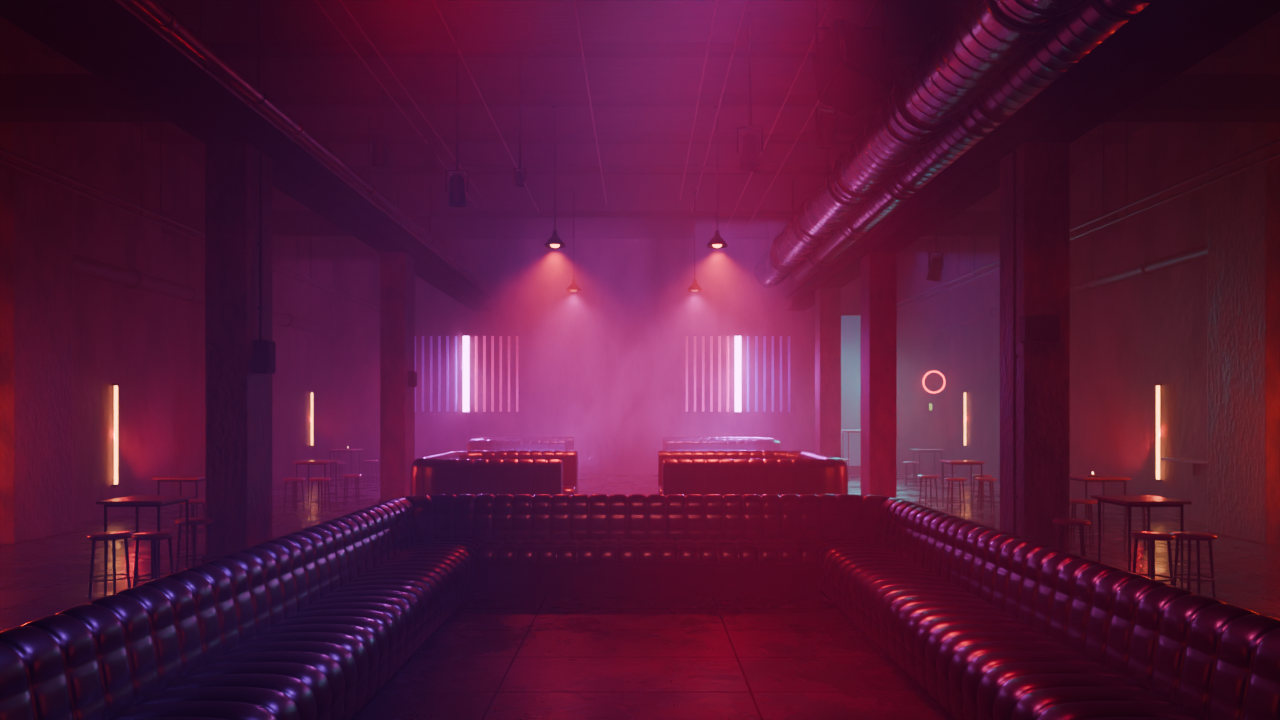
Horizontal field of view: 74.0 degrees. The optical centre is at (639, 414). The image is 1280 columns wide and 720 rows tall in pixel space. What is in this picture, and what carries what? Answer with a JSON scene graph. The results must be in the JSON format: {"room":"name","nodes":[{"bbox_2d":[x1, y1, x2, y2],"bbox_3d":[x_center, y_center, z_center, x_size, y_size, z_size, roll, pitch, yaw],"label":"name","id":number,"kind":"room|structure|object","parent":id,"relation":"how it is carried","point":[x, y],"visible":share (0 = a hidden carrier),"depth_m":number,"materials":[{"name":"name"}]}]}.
{"room":"entertainment venue","nodes":[
{"label":"entertainment venue","id":0,"kind":"room"},
{"bbox_2d":[73,122,331,522],"bbox_3d":[-7.700,-1.450,9.250,0.200,5.800,23.500,0,0,0],"label":"wall","id":1,"kind":"structure","parent":0,"point":[147,343],"depth_m":13.28,"materials":[{"name":"paint"}]},
{"bbox_2d":[0,27,72,543],"bbox_3d":[-7.300,-1.450,10.000,0.600,5.800,1.000,0,0,0],"label":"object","id":2,"kind":"structure","parent":1,"relation":"attached to","point":[36,214],"depth_m":9.86,"materials":[{"name":"concrete"}]},
{"bbox_2d":[0,74,168,121],"bbox_3d":[-5.860,-3.080,8.275,3.480,0.340,0.350,0,0,0],"label":"beam","id":3,"kind":"structure","parent":1,"relation":"attached to","point":[23,97],"depth_m":8.10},
{"bbox_2d":[111,383,117,486],"bbox_3d":[-7.559,0.288,12.231,0.093,1.496,0.056,0,0,0],"label":"tube light","id":4,"kind":"object","parent":1,"relation":"attached to","point":[114,384],"visible":1,"depth_m":12.21,"materials":[{"name":"orange"}]},
{"bbox_2d":[161,210,351,235],"bbox_3d":[-5.860,-3.080,13.675,3.480,0.340,0.350,0,0,0],"label":"beam","id":5,"kind":"structure","parent":1,"relation":"attached to","point":[284,222],"depth_m":13.50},
{"bbox_2d":[0,0,1279,238],"bbox_3d":[0.000,-4.450,9.250,15.600,0.200,23.900,0,0,0],"label":"ceiling","id":6,"kind":"structure","parent":0,"point":[222,21],"depth_m":11.39,"materials":[{"name":"concrete"}]},
{"bbox_2d":[0,122,379,307],"bbox_3d":[-6.200,-3.448,9.250,0.046,1.804,23.500,0,0,0],"label":"ceiling pipe","id":7,"kind":"object","parent":6,"relation":"hanging from","point":[2,150],"visible":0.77,"depth_m":10.82,"materials":[{"name":"black metal"}]},
{"bbox_2d":[0,122,379,311],"bbox_3d":[-6.450,-3.448,9.250,0.046,1.804,23.500,0,0,0],"label":"ceiling pipe","id":8,"kind":"object","parent":6,"relation":"hanging from","point":[3,161],"visible":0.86,"depth_m":10.99,"materials":[{"name":"black metal"}]},
{"bbox_2d":[73,151,342,338],"bbox_3d":[-7.450,-3.104,9.250,0.276,2.492,23.500,0,0,0],"label":"ceiling pipe","id":9,"kind":"object","parent":6,"relation":"hanging from","point":[131,278],"visible":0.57,"depth_m":13.07,"materials":[{"name":"black metal"}]},
{"bbox_2d":[115,0,457,269],"bbox_3d":[-4.550,-3.946,9.250,0.115,0.809,23.500,0,0,0],"label":"ceiling pipe","id":10,"kind":"object","parent":6,"relation":"hanging from","point":[126,5],"visible":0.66,"depth_m":9.84,"materials":[{"name":"metal"}]},
{"bbox_2d":[130,0,482,283],"bbox_3d":[-3.950,-3.784,9.250,0.161,1.133,23.500,0,0,0],"label":"ceiling pipe","id":11,"kind":"object","parent":6,"relation":"hanging from","point":[165,18],"visible":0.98,"depth_m":8.94,"materials":[{"name":"metal"}]},
{"bbox_2d":[368,84,391,167],"bbox_3d":[-3.405,-3.787,11.128,0.286,1.126,0.284,0,0,26],"label":"stage light","id":12,"kind":"object","parent":6,"relation":"hanging from","point":[379,154],"visible":0.98,"depth_m":11.04,"materials":[{"name":"black metal"}]},
{"bbox_2d":[446,29,467,206],"bbox_3d":[-2.075,-3.353,9.612,0.226,1.994,0.207,0,0,-39],"label":"stage light","id":13,"kind":"object","parent":6,"relation":"hanging from","point":[456,184],"visible":1,"depth_m":9.57,"materials":[{"name":"black metal"}]},
{"bbox_2d":[514,58,525,186],"bbox_3d":[-1.440,-3.551,10.200,0.140,1.598,0.109,0,0,0],"label":"stage light","id":14,"kind":"object","parent":6,"relation":"hanging from","point":[519,176],"visible":0.97,"depth_m":10.19,"materials":[{"name":"black metal"}]},
{"bbox_2d":[544,107,565,247],"bbox_3d":[-1.200,-3.357,12.000,0.300,1.987,0.300,0,0,0],"label":"pendant lamp","id":15,"kind":"object","parent":6,"relation":"hanging from","point":[554,241],"visible":0.97,"depth_m":12.00,"materials":[{"name":"black metal"}]},
{"bbox_2d":[243,95,885,106],"bbox_3d":[0.000,-4.290,11.600,15.200,0.120,0.120,0,0,0],"label":"cross beam","id":16,"kind":"structure","parent":6,"relation":"attached to","point":[281,100],"depth_m":11.54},
{"bbox_2d":[314,0,476,206],"bbox_3d":[-3.300,-4.215,10.604,0.023,0.024,13.208,0,0,0],"label":"conduit","id":17,"kind":"object","parent":16,"relation":"attached to","point":[316,1],"visible":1,"depth_m":10.51,"materials":[{"name":"metal"}]},
{"bbox_2d":[339,0,485,201],"bbox_3d":[-3.050,-4.215,10.405,0.023,0.024,12.810,0,0,0],"label":"conduit","id":18,"kind":"object","parent":16,"relation":"attached to","point":[340,1],"visible":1,"depth_m":10.78,"materials":[{"name":"metal"}]},
{"bbox_2d":[432,0,539,212],"bbox_3d":[-2.100,-4.215,10.844,0.023,0.024,13.688,0,0,0],"label":"conduit","id":19,"kind":"object","parent":16,"relation":"attached to","point":[434,2],"visible":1,"depth_m":11.01,"materials":[{"name":"metal"}]},
{"bbox_2d":[691,0,746,212],"bbox_3d":[1.080,-4.215,10.852,0.023,0.024,13.705,0,0,0],"label":"conduit","id":20,"kind":"object","parent":16,"relation":"attached to","point":[745,2],"visible":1,"depth_m":10.90,"materials":[{"name":"metal"}]},
{"bbox_2d":[726,0,832,228],"bbox_3d":[1.950,-4.215,11.627,0.023,0.024,15.254,0,0,0],"label":"conduit","id":21,"kind":"object","parent":16,"relation":"attached to","point":[831,1],"visible":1,"depth_m":11.05,"materials":[{"name":"metal"}]},
{"bbox_2d":[747,0,876,225],"bbox_3d":[2.400,-4.215,11.451,0.023,0.024,14.901,0,0,0],"label":"conduit","id":22,"kind":"object","parent":16,"relation":"attached to","point":[875,1],"visible":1,"depth_m":12.82,"materials":[{"name":"metal"}]},
{"bbox_2d":[566,187,580,291],"bbox_3d":[-1.270,-3.357,16.300,0.300,1.987,0.300,0,0,0],"label":"pendant lamp","id":23,"kind":"object","parent":6,"relation":"hanging from","point":[573,287],"visible":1,"depth_m":16.29,"materials":[{"name":"black metal"}]},
{"bbox_2d":[388,211,795,217],"bbox_3d":[0.000,-4.290,18.200,15.200,0.120,0.120,0,0,0],"label":"cross beam","id":24,"kind":"structure","parent":6,"relation":"attached to","point":[412,214],"depth_m":18.14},
{"bbox_2d":[41,43,1238,57],"bbox_3d":[0.000,-4.290,10.000,15.200,0.120,0.120,0,0,0],"label":"cross beam","id":25,"kind":"structure","parent":6,"relation":"attached to","point":[226,50],"depth_m":9.94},
{"bbox_2d":[573,0,606,203],"bbox_3d":[-0.670,-4.215,10.482,0.023,0.024,12.965,0,0,0],"label":"conduit","id":26,"kind":"object","parent":25,"relation":"attached to","point":[574,2],"visible":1,"depth_m":10.88,"materials":[{"name":"metal"}]},
{"bbox_2d":[679,0,717,200],"bbox_3d":[0.780,-4.215,10.350,0.023,0.024,12.700,0,0,0],"label":"conduit","id":27,"kind":"object","parent":25,"relation":"attached to","point":[716,1],"visible":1,"depth_m":10.82,"materials":[{"name":"metal"}]},
{"bbox_2d":[148,134,1131,143],"bbox_3d":[0.000,-4.290,13.200,15.200,0.120,0.120,0,0,0],"label":"cross beam","id":28,"kind":"structure","parent":6,"relation":"attached to","point":[152,138],"depth_m":13.14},
{"bbox_2d":[687,187,701,291],"bbox_3d":[1.050,-3.357,16.300,0.300,1.987,0.300,0,0,0],"label":"pendant lamp","id":29,"kind":"object","parent":6,"relation":"hanging from","point":[694,287],"visible":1,"depth_m":16.29,"materials":[{"name":"black metal"}]},
{"bbox_2d":[332,166,1074,174],"bbox_3d":[0.000,-4.290,14.900,15.200,0.120,0.120,0,0,0],"label":"cross beam","id":30,"kind":"structure","parent":6,"relation":"attached to","point":[362,170],"depth_m":14.84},
{"bbox_2d":[707,107,727,247],"bbox_3d":[1.090,-3.357,12.000,0.300,1.987,0.300,0,0,0],"label":"pendant lamp","id":31,"kind":"object","parent":6,"relation":"hanging from","point":[716,241],"visible":0.98,"depth_m":11.98,"materials":[{"name":"black metal"}]},
{"bbox_2d":[737,13,762,171],"bbox_3d":[1.188,-3.505,9.188,0.242,1.690,0.241,0,0,-33],"label":"stage light","id":32,"kind":"object","parent":6,"relation":"hanging from","point":[749,158],"visible":1,"depth_m":9.15,"materials":[{"name":"black metal"}]},
{"bbox_2d":[814,21,836,148],"bbox_3d":[2.049,-3.648,9.418,0.241,1.404,0.242,0,0,22],"label":"stage light","id":33,"kind":"object","parent":6,"relation":"hanging from","point":[826,128],"visible":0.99,"depth_m":9.34,"materials":[{"name":"black metal"}]},
{"bbox_2d":[813,0,892,115],"bbox_3d":[1.897,-3.536,7.597,0.658,1.628,0.784,0,0,0],"label":"stage light","id":34,"kind":"object","parent":6,"relation":"hanging from","point":[852,66],"visible":1,"depth_m":7.45,"materials":[{"name":"black metal"}]},
{"bbox_2d":[754,0,1085,287],"bbox_3d":[3.180,-3.725,11.500,0.800,1.250,19.000,0,0,0],"label":"spiral duct","id":35,"kind":"object","parent":6,"relation":"hanging from","point":[980,40],"visible":1,"depth_m":9.08,"materials":[{"name":"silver metal"}]},
{"bbox_2d":[926,236,943,281],"bbox_3d":[5.013,-3.302,14.423,0.288,2.096,0.306,0,0,0],"label":"stage light","id":36,"kind":"object","parent":6,"relation":"hanging from","point":[936,265],"visible":0.93,"depth_m":14.34,"materials":[{"name":"black metal"}]},
{"bbox_2d":[789,0,1153,284],"bbox_3d":[3.960,-3.770,11.500,0.660,1.160,19.000,0,0,0],"label":"spiral duct","id":37,"kind":"object","parent":6,"relation":"hanging from","point":[1087,26],"visible":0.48,"depth_m":9.09,"materials":[{"name":"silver metal"}]},
{"bbox_2d":[938,151,1206,330],"bbox_3d":[7.450,-3.203,9.250,0.184,2.294,23.500,0,0,0],"label":"ceiling pipe","id":38,"kind":"object","parent":6,"relation":"hanging from","point":[1147,268],"visible":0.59,"depth_m":13.13,"materials":[{"name":"black metal"}]},
{"bbox_2d":[897,122,1279,310],"bbox_3d":[6.300,-3.448,9.250,0.046,1.804,23.500,0,0,0],"label":"ceiling pipe","id":39,"kind":"object","parent":6,"relation":"hanging from","point":[1275,155],"visible":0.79,"depth_m":10.98,"materials":[{"name":"black metal"}]},
{"bbox_2d":[897,122,1279,305],"bbox_3d":[6.000,-3.448,9.250,0.046,1.804,23.500,0,0,0],"label":"ceiling pipe","id":40,"kind":"object","parent":6,"relation":"hanging from","point":[1271,144],"visible":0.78,"depth_m":10.20,"materials":[{"name":"black metal"}]},
{"bbox_2d":[332,239,947,473],"bbox_3d":[0.000,-1.450,21.100,15.600,5.800,0.200,0,0,0],"label":"wall","id":41,"kind":"structure","parent":0,"point":[602,366],"depth_m":21.00,"materials":[{"name":"paint"}]},
{"bbox_2d":[430,335,432,412],"bbox_3d":[-5.122,-1.006,20.908,0.069,1.913,0.184,0,0,0],"label":"tube","id":42,"kind":"object","parent":41,"relation":"attached to","point":[431,336],"visible":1,"depth_m":20.82,"materials":[{"name":"purple glass"}]},
{"bbox_2d":[438,335,440,412],"bbox_3d":[-4.921,-1.006,20.908,0.069,1.913,0.184,0,0,0],"label":"tube","id":43,"kind":"object","parent":41,"relation":"attached to","point":[439,336],"visible":1,"depth_m":20.82,"materials":[{"name":"purple"}]},
{"bbox_2d":[446,335,448,412],"bbox_3d":[-4.720,-1.006,20.908,0.069,1.913,0.184,0,0,0],"label":"tube","id":44,"kind":"object","parent":41,"relation":"attached to","point":[447,336],"visible":1,"depth_m":20.83,"materials":[{"name":"purple glass"}]},
{"bbox_2d":[454,335,457,412],"bbox_3d":[-4.518,-1.006,20.908,0.069,1.913,0.184,0,0,0],"label":"tube","id":45,"kind":"object","parent":41,"relation":"attached to","point":[456,336],"visible":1,"depth_m":20.83,"materials":[{"name":"purple"}]},
{"bbox_2d":[462,335,469,412],"bbox_3d":[-4.257,-1.006,20.866,0.184,1.913,0.222,0,0,34],"label":"tube","id":46,"kind":"object","parent":41,"relation":"attached to","point":[465,337],"visible":1,"depth_m":20.78,"materials":[{"name":"white"}]},
{"bbox_2d":[475,335,477,412],"bbox_3d":[-4.018,-1.006,20.908,0.069,1.913,0.184,0,0,0],"label":"tube","id":47,"kind":"object","parent":41,"relation":"attached to","point":[476,336],"visible":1,"depth_m":20.82,"materials":[{"name":"pink"}]},
{"bbox_2d":[483,335,485,412],"bbox_3d":[-3.817,-1.006,20.908,0.069,1.913,0.184,0,0,0],"label":"tube","id":48,"kind":"object","parent":41,"relation":"attached to","point":[484,336],"visible":1,"depth_m":20.83,"materials":[{"name":"pink"}]},
{"bbox_2d":[491,335,493,412],"bbox_3d":[-3.616,-1.006,20.908,0.069,1.913,0.184,0,0,0],"label":"tube","id":49,"kind":"object","parent":41,"relation":"attached to","point":[492,336],"visible":1,"depth_m":20.83,"materials":[{"name":"pink"}]},
{"bbox_2d":[710,335,712,412],"bbox_3d":[1.751,-1.006,20.908,0.069,1.913,0.184,0,0,0],"label":"tube","id":50,"kind":"object","parent":41,"relation":"attached to","point":[711,336],"visible":1,"depth_m":20.83,"materials":[{"name":"pink"}]},
{"bbox_2d":[718,335,720,412],"bbox_3d":[1.952,-1.006,20.908,0.069,1.913,0.184,0,0,0],"label":"tube","id":51,"kind":"object","parent":41,"relation":"attached to","point":[719,336],"visible":1,"depth_m":20.83,"materials":[{"name":"pink glass"}]},
{"bbox_2d":[734,335,741,412],"bbox_3d":[2.415,-1.006,20.866,0.184,1.913,0.222,0,0,34],"label":"tube","id":52,"kind":"object","parent":41,"relation":"attached to","point":[737,337],"visible":1,"depth_m":20.78,"materials":[{"name":"white glass"}]},
{"bbox_2d":[755,335,757,412],"bbox_3d":[2.855,-1.006,20.908,0.069,1.913,0.184,0,0,0],"label":"tube","id":53,"kind":"object","parent":41,"relation":"attached to","point":[756,336],"visible":1,"depth_m":20.83,"materials":[{"name":"purple"}]},
{"bbox_2d":[763,335,765,412],"bbox_3d":[3.056,-1.006,20.908,0.069,1.913,0.184,0,0,0],"label":"tube","id":54,"kind":"object","parent":41,"relation":"attached to","point":[764,336],"visible":1,"depth_m":20.83,"materials":[{"name":"purple"}]},
{"bbox_2d":[771,335,773,412],"bbox_3d":[3.257,-1.006,20.908,0.069,1.913,0.184,0,0,0],"label":"tube","id":55,"kind":"object","parent":41,"relation":"attached to","point":[772,336],"visible":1,"depth_m":20.82,"materials":[{"name":"purple"}]},
{"bbox_2d":[841,312,859,473],"bbox_3d":[5.350,-0.535,20.945,1.440,3.970,0.110,0,0,0],"label":"wall panel","id":56,"kind":"object","parent":41,"relation":"attached to","point":[850,321],"visible":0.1,"depth_m":20.92,"materials":[{"name":"teal"}]},
{"bbox_2d":[0,474,1279,719],"bbox_3d":[0.000,1.550,9.250,15.600,0.200,23.900,0,0,0],"label":"floor","id":57,"kind":"structure","parent":0,"point":[495,658],"depth_m":5.62,"materials":[{"name":"concrete"}]},
{"bbox_2d":[87,531,131,598],"bbox_3d":[-4.240,1.199,6.800,0.310,0.503,0.310,0,0,0],"label":"bar stool","id":58,"kind":"object","parent":57,"relation":"on","point":[115,535],"visible":0.96,"depth_m":6.72,"materials":[{"name":"brown wood"}]},
{"bbox_2d":[96,495,195,578],"bbox_3d":[-4.200,1.080,7.250,0.540,0.740,0.540,0,0,0],"label":"pub table","id":59,"kind":"object","parent":57,"relation":"on","point":[137,501],"visible":0.8,"depth_m":7.06,"materials":[{"name":"brown wood"}]},
{"bbox_2d":[131,531,175,586],"bbox_3d":[-3.900,1.199,6.820,0.310,0.503,0.310,0,0,10],"label":"bar stool","id":60,"kind":"object","parent":57,"relation":"on","point":[153,536],"visible":0.8,"depth_m":6.75,"materials":[{"name":"brown wood"}]},
{"bbox_2d":[152,474,204,542],"bbox_3d":[-5.260,1.080,9.900,0.540,0.740,0.540,0,0,2],"label":"pub table","id":61,"kind":"object","parent":57,"relation":"on","point":[180,478],"visible":0.62,"depth_m":9.67,"materials":[{"name":"brown wood"}]},
{"bbox_2d":[178,499,204,546],"bbox_3d":[-5.000,1.199,9.500,0.310,0.503,0.310,0,0,21],"label":"bar stool","id":62,"kind":"object","parent":57,"relation":"on","point":[192,502],"visible":0.56,"depth_m":9.44,"materials":[{"name":"black metal"}]},
{"bbox_2d":[175,517,212,571],"bbox_3d":[-4.060,1.199,7.740,0.310,0.503,0.310,0,0,19],"label":"bar stool","id":63,"kind":"object","parent":57,"relation":"on","point":[199,520],"visible":0.9,"depth_m":7.68,"materials":[{"name":"brown wood"}]},
{"bbox_2d":[202,142,271,563],"bbox_3d":[-3.900,-0.560,8.285,0.440,4.020,0.610,0,0,0],"label":"concrete column","id":64,"kind":"structure","parent":57,"relation":"on","point":[238,400],"depth_m":8.00,"materials":[{"name":"grey concrete"}]},
{"bbox_2d":[0,0,490,310],"bbox_3d":[-3.900,-2.737,9.250,0.440,0.335,23.500,0,0,0],"label":"ceiling beam","id":65,"kind":"structure","parent":64,"relation":"on","point":[102,37],"depth_m":7.34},
{"bbox_2d":[257,148,263,339],"bbox_3d":[-3.660,-1.645,8.200,0.040,1.850,0.050,0,0,0],"label":"conduit","id":66,"kind":"object","parent":64,"relation":"attached to","point":[260,180],"visible":0.96,"depth_m":8.19,"materials":[{"name":"black metal"}]},
{"bbox_2d":[253,340,275,373],"bbox_3d":[-3.624,-0.560,8.210,0.152,0.320,0.180,0,0,0],"label":"switch box","id":67,"kind":"object","parent":64,"relation":"attached to","point":[264,351],"visible":1,"depth_m":8.12,"materials":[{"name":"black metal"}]},
{"bbox_2d":[283,477,304,511],"bbox_3d":[-5.200,1.199,12.780,0.310,0.503,0.310,0,0,17],"label":"bar stool","id":68,"kind":"object","parent":57,"relation":"on","point":[293,480],"visible":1,"depth_m":12.71,"materials":[{"name":"brown wood"}]},
{"bbox_2d":[292,460,339,509],"bbox_3d":[-5.020,1.080,13.200,0.540,0.740,0.540,0,0,1],"label":"pub table","id":69,"kind":"object","parent":57,"relation":"on","point":[302,462],"visible":0.99,"depth_m":12.98,"materials":[{"name":"brown wood"}]},
{"bbox_2d":[309,478,330,512],"bbox_3d":[-4.800,1.199,12.760,0.310,0.503,0.310,0,0,14],"label":"bar stool","id":70,"kind":"object","parent":57,"relation":"on","point":[310,479],"visible":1,"depth_m":12.69,"materials":[{"name":"black metal"}]},
{"bbox_2d":[327,449,362,485],"bbox_3d":[-6.100,1.080,17.600,0.540,0.740,0.540,0,0,2],"label":"pub table","id":71,"kind":"object","parent":57,"relation":"on","point":[330,450],"visible":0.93,"depth_m":17.38,"materials":[{"name":"brown wood"}]},
{"bbox_2d":[341,474,361,506],"bbox_3d":[-4.580,1.199,13.500,0.310,0.503,0.310,0,0,-7],"label":"bar stool","id":72,"kind":"object","parent":57,"relation":"on","point":[345,476],"visible":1,"depth_m":13.42,"materials":[{"name":"brown wood"}]},
{"bbox_2d":[378,252,414,503],"bbox_3d":[-3.900,-0.560,13.685,0.440,4.020,0.610,0,0,0],"label":"concrete column","id":73,"kind":"structure","parent":57,"relation":"on","point":[397,269],"depth_m":13.40,"materials":[{"name":"grey concrete"}]},
{"bbox_2d":[410,450,577,496],"bbox_3d":[-1.873,0.975,11.250,1.906,0.910,2.711,0,0,0],"label":"sofa","id":74,"kind":"object","parent":57,"relation":"on","point":[513,472],"visible":0.61,"depth_m":9.92,"materials":[{"name":"black leather"}]},
{"bbox_2d":[467,437,573,450],"bbox_3d":[-2.478,0.955,17.700,2.056,0.950,2.211,0,0,0],"label":"sofa","id":75,"kind":"object","parent":57,"relation":"on","point":[484,443],"visible":0.4,"depth_m":16.64,"materials":[{"name":"black leather"}]},
{"bbox_2d":[0,494,1279,719],"bbox_3d":[0.060,1.068,4.009,4.438,0.764,7.019,0,0,0],"label":"sectional sofa","id":76,"kind":"object","parent":57,"relation":"on","point":[315,622],"visible":1,"depth_m":4.23,"materials":[{"name":"black leather"}]},
{"bbox_2d":[109,538,480,719],"bbox_3d":[-1.595,1.224,3.865,0.590,0.371,6.730,0,0,0],"label":"seat cushion","id":77,"kind":"object","parent":76,"relation":"on","point":[327,654],"depth_m":4.02,"materials":[{"name":"black leather"}]},
{"bbox_2d":[475,539,819,591],"bbox_3d":[0.060,1.225,7.004,2.740,0.371,0.512,0,0,0],"label":"seat cushion","id":78,"kind":"object","parent":76,"relation":"on","point":[501,565],"depth_m":6.76,"materials":[{"name":"black leather"}]},
{"bbox_2d":[814,538,1205,719],"bbox_3d":[1.715,1.224,3.865,0.590,0.371,6.730,0,0,0],"label":"seat cushion","id":79,"kind":"object","parent":76,"relation":"on","point":[975,654],"depth_m":4.03,"materials":[{"name":"black leather"}]},
{"bbox_2d":[663,437,780,450],"bbox_3d":[1.678,0.955,17.700,2.356,0.950,2.211,0,0,0],"label":"sofa","id":80,"kind":"object","parent":57,"relation":"on","point":[669,443],"visible":0.41,"depth_m":16.63,"materials":[{"name":"black leather"}]},
{"bbox_2d":[658,450,847,495],"bbox_3d":[1.413,0.975,11.250,2.286,0.910,2.711,0,0,0],"label":"sofa","id":81,"kind":"object","parent":57,"relation":"on","point":[686,472],"visible":0.63,"depth_m":9.92,"materials":[{"name":"black leather"}]},
{"bbox_2d":[815,287,840,458],"bbox_3d":[3.835,-0.560,17.350,0.470,4.020,0.540,0,0,0],"label":"concrete column","id":82,"kind":"structure","parent":57,"relation":"on","point":[827,299],"depth_m":17.10,"materials":[{"name":"concrete"}]},
{"bbox_2d":[860,252,896,497],"bbox_3d":[3.835,-0.560,13.685,0.470,4.020,0.610,0,0,0],"label":"concrete column","id":83,"kind":"structure","parent":57,"relation":"on","point":[878,270],"depth_m":13.40,"materials":[{"name":"concrete"}]},
{"bbox_2d":[786,0,1279,310],"bbox_3d":[3.835,-2.737,9.250,0.470,0.335,23.500,0,0,0],"label":"ceiling beam","id":84,"kind":"structure","parent":83,"relation":"on","point":[1166,38],"depth_m":7.27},
{"bbox_2d":[910,449,944,485],"bbox_3d":[5.950,1.080,17.600,0.540,0.740,0.540,0,0,2],"label":"pub table","id":85,"kind":"object","parent":57,"relation":"on","point":[915,450],"visible":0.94,"depth_m":17.38,"materials":[{"name":"black metal"}]},
{"bbox_2d":[918,475,938,507],"bbox_3d":[4.530,1.199,13.350,0.310,0.503,0.310,0,0,-43],"label":"bar stool","id":86,"kind":"object","parent":57,"relation":"on","point":[919,476],"visible":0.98,"depth_m":13.34,"materials":[{"name":"black metal"}]},
{"bbox_2d":[945,477,966,512],"bbox_3d":[4.750,1.199,12.780,0.310,0.503,0.310,0,0,38],"label":"bar stool","id":87,"kind":"object","parent":57,"relation":"on","point":[951,479],"visible":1,"depth_m":12.75,"materials":[{"name":"black metal"}]},
{"bbox_2d":[939,460,985,509],"bbox_3d":[5.000,1.080,13.200,0.540,0.740,0.540,0,0,2],"label":"pub table","id":88,"kind":"object","parent":57,"relation":"on","point":[951,462],"visible":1,"depth_m":13.16,"materials":[{"name":"black metal"}]},
{"bbox_2d":[972,474,991,505],"bbox_3d":[5.430,1.199,13.500,0.310,0.503,0.310,0,0,-15],"label":"bar stool","id":89,"kind":"object","parent":57,"relation":"on","point":[973,475],"visible":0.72,"depth_m":13.55,"materials":[{"name":"black metal"}]},
{"bbox_2d":[975,477,996,512],"bbox_3d":[5.200,1.199,12.780,0.310,0.503,0.310,0,0,32],"label":"bar stool","id":90,"kind":"object","parent":57,"relation":"on","point":[980,479],"visible":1,"depth_m":12.74,"materials":[{"name":"brown wood"}]},
{"bbox_2d":[1000,142,1069,552],"bbox_3d":[3.835,-0.560,8.285,0.470,4.020,0.610,0,0,0],"label":"concrete column","id":91,"kind":"structure","parent":57,"relation":"on","point":[1042,168],"depth_m":8.00,"materials":[{"name":"grey concrete"}]},
{"bbox_2d":[1011,145,1017,534],"bbox_3d":[3.570,-0.560,8.100,0.040,4.020,0.050,0,0,0],"label":"conduit","id":92,"kind":"object","parent":91,"relation":"attached to","point":[1014,215],"visible":0.87,"depth_m":8.09,"materials":[{"name":"black metal"}]},
{"bbox_2d":[1020,315,1059,342],"bbox_3d":[3.735,-0.805,7.934,0.330,0.250,0.132,0,0,0],"label":"junction box","id":93,"kind":"object","parent":91,"relation":"attached to","point":[1033,328],"visible":1,"depth_m":7.87,"materials":[{"name":"black metal"}]},
{"bbox_2d":[1053,518,1090,557],"bbox_3d":[3.900,1.199,7.680,0.310,0.503,0.310,0,0,21],"label":"bar stool","id":94,"kind":"object","parent":57,"relation":"on","point":[1081,523],"visible":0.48,"depth_m":7.62,"materials":[{"name":"brown wood"}]},
{"bbox_2d":[1070,499,1097,545],"bbox_3d":[4.950,1.199,9.520,0.310,0.503,0.310,0,0,36],"label":"bar stool","id":95,"kind":"object","parent":57,"relation":"on","point":[1089,502],"visible":0.79,"depth_m":9.49,"materials":[{"name":"brown wood"}]},
{"bbox_2d":[1070,474,1131,541],"bbox_3d":[5.300,1.080,9.900,0.540,0.740,0.540,0,0,0],"label":"pub table","id":96,"kind":"object","parent":57,"relation":"on","point":[1103,478],"visible":0.72,"depth_m":9.67,"materials":[{"name":"brown wood"}]},
{"bbox_2d":[1121,506,1146,546],"bbox_3d":[5.500,1.199,9.450,0.310,0.503,0.310,0,0,27],"label":"bar stool","id":97,"kind":"object","parent":57,"relation":"on","point":[1125,530],"visible":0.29,"depth_m":9.40,"materials":[{"name":"black metal"}]},
{"bbox_2d":[1091,495,1191,588],"bbox_3d":[4.260,1.080,7.250,0.540,0.740,0.540,0,0,-2],"label":"pub table","id":98,"kind":"object","parent":57,"relation":"on","point":[1148,501],"visible":0.8,"depth_m":7.06,"materials":[{"name":"brown wood"}]},
{"bbox_2d":[1130,531,1174,585],"bbox_3d":[4.100,1.199,6.800,0.310,0.503,0.310,0,0,-17],"label":"bar stool","id":99,"kind":"object","parent":57,"relation":"on","point":[1145,535],"visible":0.78,"depth_m":6.74,"materials":[{"name":"brown wood"}]},
{"bbox_2d":[1171,531,1216,597],"bbox_3d":[4.430,1.199,6.800,0.310,0.503,0.310,0,0,-27],"label":"bar stool","id":100,"kind":"object","parent":57,"relation":"on","point":[1186,535],"visible":0.96,"depth_m":6.75,"materials":[{"name":"brown wood"}]},
{"bbox_2d":[948,122,1206,522],"bbox_3d":[7.700,-1.450,9.250,0.200,5.800,23.500,0,0,0],"label":"wall","id":101,"kind":"structure","parent":0,"point":[1128,337],"depth_m":13.22,"materials":[{"name":"paint"}]},
{"bbox_2d":[924,210,1118,235],"bbox_3d":[5.860,-3.080,13.675,3.480,0.340,0.350,0,0,0],"label":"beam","id":102,"kind":"structure","parent":101,"relation":"attached to","point":[967,222],"depth_m":13.50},
{"bbox_2d":[1156,383,1162,481],"bbox_3d":[7.559,0.255,12.373,0.093,1.441,0.056,0,0,0],"label":"tube light","id":103,"kind":"object","parent":101,"relation":"attached to","point":[1157,384],"visible":1,"depth_m":12.35,"materials":[{"name":"orange"}]},
{"bbox_2d":[1160,458,1206,475],"bbox_3d":[7.410,0.710,11.200,0.380,0.240,1.200,0,0,0],"label":"wall shelf","id":104,"kind":"object","parent":101,"relation":"attached to","point":[1193,461],"visible":0.5,"depth_m":11.40,"materials":[{"name":"brown wood"}]},
{"bbox_2d":[1105,74,1279,121],"bbox_3d":[5.860,-3.080,8.275,3.480,0.340,0.350,0,0,0],"label":"beam","id":105,"kind":"structure","parent":101,"relation":"attached to","point":[1186,97],"depth_m":8.10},
{"bbox_2d":[1207,27,1279,543],"bbox_3d":[7.300,-1.450,10.000,0.600,5.800,1.000,0,0,0],"label":"wall","id":106,"kind":"structure","parent":101,"relation":"attached to","point":[1243,208],"depth_m":9.86,"materials":[{"name":"concrete"}]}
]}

